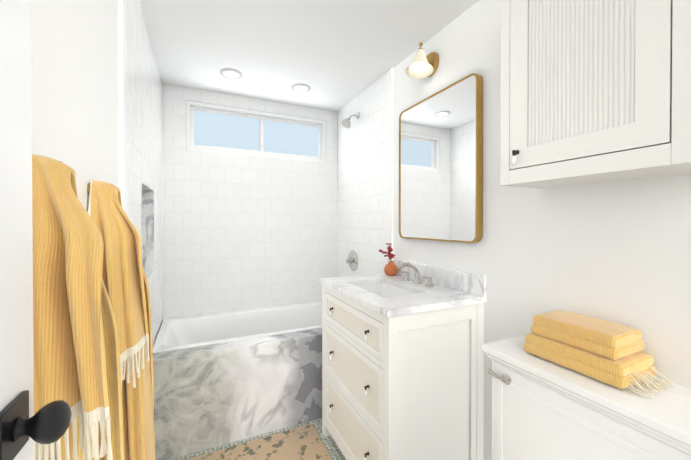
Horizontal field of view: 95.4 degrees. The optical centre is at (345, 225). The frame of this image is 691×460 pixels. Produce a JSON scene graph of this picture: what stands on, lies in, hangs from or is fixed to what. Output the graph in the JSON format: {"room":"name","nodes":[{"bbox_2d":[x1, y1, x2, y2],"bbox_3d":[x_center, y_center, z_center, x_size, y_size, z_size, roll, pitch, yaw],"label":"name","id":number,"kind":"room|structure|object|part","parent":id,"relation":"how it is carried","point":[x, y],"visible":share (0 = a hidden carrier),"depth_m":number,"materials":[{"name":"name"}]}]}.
{"room":"bathroom","nodes":[
{"label":"bathroom","id":0,"kind":"room"},
{"bbox_2d":[31,0,118,459],"bbox_3d":[-0.540,0.119,0.331,0.150,2.450,1.850,0,0,-25],"label":"wall","id":1,"kind":"structure","parent":0,"point":[74,68],"depth_m":0.79,"materials":[{"name":"white paint"}]},
{"bbox_2d":[0,0,71,459],"bbox_3d":[-0.247,0.320,0.056,0.126,2.028,0.760,0,0,-25],"label":"door","id":2,"kind":"structure","parent":1,"relation":"in","point":[23,427],"depth_m":0.36,"materials":[{"name":"white paint"}]},
{"bbox_3d":[-0.381,0.227,0.343,0.126,0.060,0.060,0,0,-25],"label":"knob","id":3,"kind":"part","parent":2,"relation":"part of","materials":[{"name":"black metal"}]},
{"bbox_2d":[32,154,123,459],"bbox_3d":[-0.491,0.441,0.575,0.149,1.127,0.237,0,0,-25],"label":"hanging towel","id":4,"kind":"object","parent":1,"relation":"hanging from","point":[76,357],"visible":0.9,"depth_m":0.51,"materials":[{"name":"yellow fabric"}]},
{"bbox_2d":[87,180,155,459],"bbox_3d":[-0.644,0.421,0.904,0.149,1.093,0.238,0,0,-25],"label":"hanging towel","id":5,"kind":"object","parent":1,"relation":"hanging from","point":[124,279],"visible":0.73,"depth_m":0.86,"materials":[{"name":"yellow fabric"}]},
{"bbox_2d":[126,0,162,346],"bbox_3d":[-1.224,0.108,1.813,0.164,2.450,1.415,0,0,-25],"label":"tiled wall","id":6,"kind":"structure","parent":0,"point":[144,123],"depth_m":1.68,"materials":[{"name":"tile"}]},
{"bbox_2d":[118,0,126,214],"bbox_3d":[-0.863,0.113,1.222,0.016,2.450,0.062,0,0,-25],"label":"trim","id":7,"kind":"structure","parent":6,"relation":"attached to","point":[122,117],"depth_m":1.19,"materials":[{"name":"white wood"}]},
{"bbox_2d":[141,180,153,279],"bbox_3d":[-1.161,0.038,1.768,0.092,0.529,0.479,0,0,-25],"label":"shower niche","id":8,"kind":"object","parent":6,"relation":"attached to","point":[147,221],"depth_m":1.98,"materials":[{"name":"white stone"}]},
{"bbox_2d":[162,83,336,318],"bbox_3d":[-0.797,0.100,2.876,1.838,2.450,0.150,0,0,-25],"label":"wall","id":9,"kind":"structure","parent":0,"point":[242,232],"depth_m":2.74,"materials":[{"name":"tile"}]},
{"bbox_2d":[186,100,325,161],"bbox_3d":[-0.759,-0.815,2.849,1.222,0.405,0.073,0,0,-25],"label":"window","id":10,"kind":"structure","parent":9,"relation":"in","point":[213,128],"depth_m":2.83,"materials":[{"name":"glass"}]},
{"bbox_2d":[172,418,345,459],"bbox_3d":[-0.106,1.386,1.407,1.838,0.100,3.415,0,0,-25],"label":"floor","id":11,"kind":"structure","parent":0,"point":[333,449],"depth_m":1.93,"materials":[{"name":"tile"}]},
{"bbox_2d":[153,301,321,459],"bbox_3d":[-0.586,1.036,2.432,1.506,0.585,0.843,0,0,-25],"label":"bathtub","id":12,"kind":"object","parent":11,"relation":"on","point":[222,378],"visible":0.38,"depth_m":1.99,"materials":[{"name":"white plastic"}]},
{"bbox_2d":[186,424,332,459],"bbox_3d":[-0.446,1.330,1.535,0.885,0.008,0.835,0,0,-25],"label":"rug","id":13,"kind":"object","parent":11,"relation":"on","point":[303,443],"visible":1,"depth_m":1.86,"materials":[{"name":"beige fabric"}]},
{"bbox_2d":[319,259,486,459],"bbox_3d":[0.254,0.777,1.770,0.570,1.113,0.807,0,0,-25],"label":"bathroom vanity","id":14,"kind":"object","parent":11,"relation":"on","point":[402,366],"visible":1,"depth_m":1.49,"materials":[{"name":"white paint"}]},
{"bbox_2d":[357,283,415,296],"bbox_3d":[0.219,0.442,1.764,0.310,0.136,0.460,0,0,-25],"label":"sink","id":15,"kind":"object","parent":14,"relation":"in","point":[381,289],"depth_m":1.96,"materials":[{"name":"white ceramic"}]},
{"bbox_2d":[379,243,397,275],"bbox_3d":[0.301,0.230,2.131,0.116,0.221,0.117,0,0,-25],"label":"vase","id":16,"kind":"object","parent":14,"relation":"on","point":[390,268],"visible":1,"depth_m":2.11,"materials":[{"name":"orange ceramic"}]},
{"bbox_2d":[398,263,433,286],"bbox_3d":[0.376,0.281,1.836,0.165,0.123,0.258,0,0,-25],"label":"faucet","id":17,"kind":"object","parent":14,"relation":"on","point":[406,282],"depth_m":1.84,"materials":[{"name":"silver metal"}]},
{"bbox_2d":[481,334,690,459],"bbox_3d":[0.553,0.901,0.864,0.796,0.880,0.666,0,0,-25],"label":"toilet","id":18,"kind":"object","parent":11,"relation":"on","point":[543,409],"visible":0.77,"depth_m":0.94,"materials":[{"name":"white wood"}]},
{"bbox_3d":[0.562,0.556,1.150,0.025,0.036,0.081,0,0,-25],"label":"handle","id":19,"kind":"part","parent":18,"relation":"part of","materials":[{"name":"silver metal"}]},
{"bbox_2d":[524,311,675,398],"bbox_3d":[0.797,0.386,1.014,0.195,0.142,0.354,0,0,-25],"label":"folded towels","id":20,"kind":"object","parent":18,"relation":"on","point":[608,352],"visible":1,"depth_m":0.95,"materials":[{"name":"yellow fabric"}]},
{"bbox_2d":[140,0,478,110],"bbox_3d":[-0.106,-1.164,1.388,1.838,0.100,3.415,0,0,-25],"label":"ceiling","id":21,"kind":"structure","parent":0,"point":[192,53],"depth_m":1.91,"materials":[{"name":"white paint"}]},
{"bbox_2d":[220,69,242,78],"bbox_3d":[-0.845,-1.116,2.327,0.160,0.009,0.160,0,0,-25],"label":"recessed light","id":22,"kind":"object","parent":21,"relation":"in","point":[231,73],"visible":1,"depth_m":2.32,"materials":[{"name":"white plastic"}]},
{"bbox_2d":[291,84,310,92],"bbox_3d":[-0.365,-1.117,2.571,0.160,0.009,0.160,0,0,-25],"label":"recessed light","id":23,"kind":"object","parent":21,"relation":"in","point":[301,88],"visible":1,"depth_m":2.56,"materials":[{"name":"white plastic"}]},
{"bbox_2d":[337,72,386,276],"bbox_3d":[0.197,0.101,2.728,0.164,2.450,0.960,0,0,-25],"label":"tiled wall","id":24,"kind":"structure","parent":0,"point":[362,186],"depth_m":2.62,"materials":[{"name":"tile"}]},
{"bbox_2d":[341,113,359,127],"bbox_3d":[0.043,-0.894,2.658,0.164,0.145,0.089,0,0,-25],"label":"shower head","id":25,"kind":"object","parent":24,"relation":"attached to","point":[345,123],"visible":1,"depth_m":2.65},
{"bbox_2d":[346,250,357,270],"bbox_3d":[0.040,0.316,2.794,0.063,0.184,0.184,0,0,-25],"label":"shower valve","id":26,"kind":"object","parent":24,"relation":"attached to","point":[352,260],"visible":0.98,"depth_m":2.77,"materials":[{"name":"silver metal"}]},
{"bbox_2d":[387,68,392,263],"bbox_3d":[0.322,0.105,2.277,0.016,2.450,0.062,0,0,-25],"label":"trim","id":27,"kind":"structure","parent":24,"relation":"attached to","point":[390,156],"depth_m":2.26,"materials":[{"name":"white wood"}]},
{"bbox_2d":[393,0,690,459],"bbox_3d":[0.893,0.112,1.251,0.150,2.450,2.305,0,0,-25],"label":"wall","id":28,"kind":"structure","parent":0,"point":[618,252],"depth_m":1.24,"materials":[{"name":"white paint"}]},
{"bbox_2d":[405,42,438,78],"bbox_3d":[0.436,-0.972,1.825,0.185,0.190,0.170,0,0,-25],"label":"sconce","id":29,"kind":"object","parent":28,"relation":"attached to","point":[422,65],"visible":1,"depth_m":1.82,"materials":[{"name":"white glass"}]},
{"bbox_2d":[399,73,482,242],"bbox_3d":[0.516,-0.333,1.830,0.040,0.841,0.660,0,0,-25],"label":"mirror","id":30,"kind":"object","parent":28,"relation":"attached to","point":[440,165],"visible":1,"depth_m":1.73,"materials":[{"name":"gold metal"}]},
{"bbox_2d":[500,0,690,188],"bbox_3d":[0.784,-0.553,0.981,0.270,0.815,0.517,0,0,-25],"label":"upper cabinet","id":31,"kind":"object","parent":28,"relation":"attached to","point":[595,91],"visible":1,"depth_m":0.90,"materials":[{"name":"white paint"}]},
{"bbox_3d":[0.594,-0.237,1.103,0.026,0.055,0.018,0,0,-25],"label":"knob","id":32,"kind":"part","parent":31,"relation":"part of","materials":[{"name":"brown metal"}]}
]}

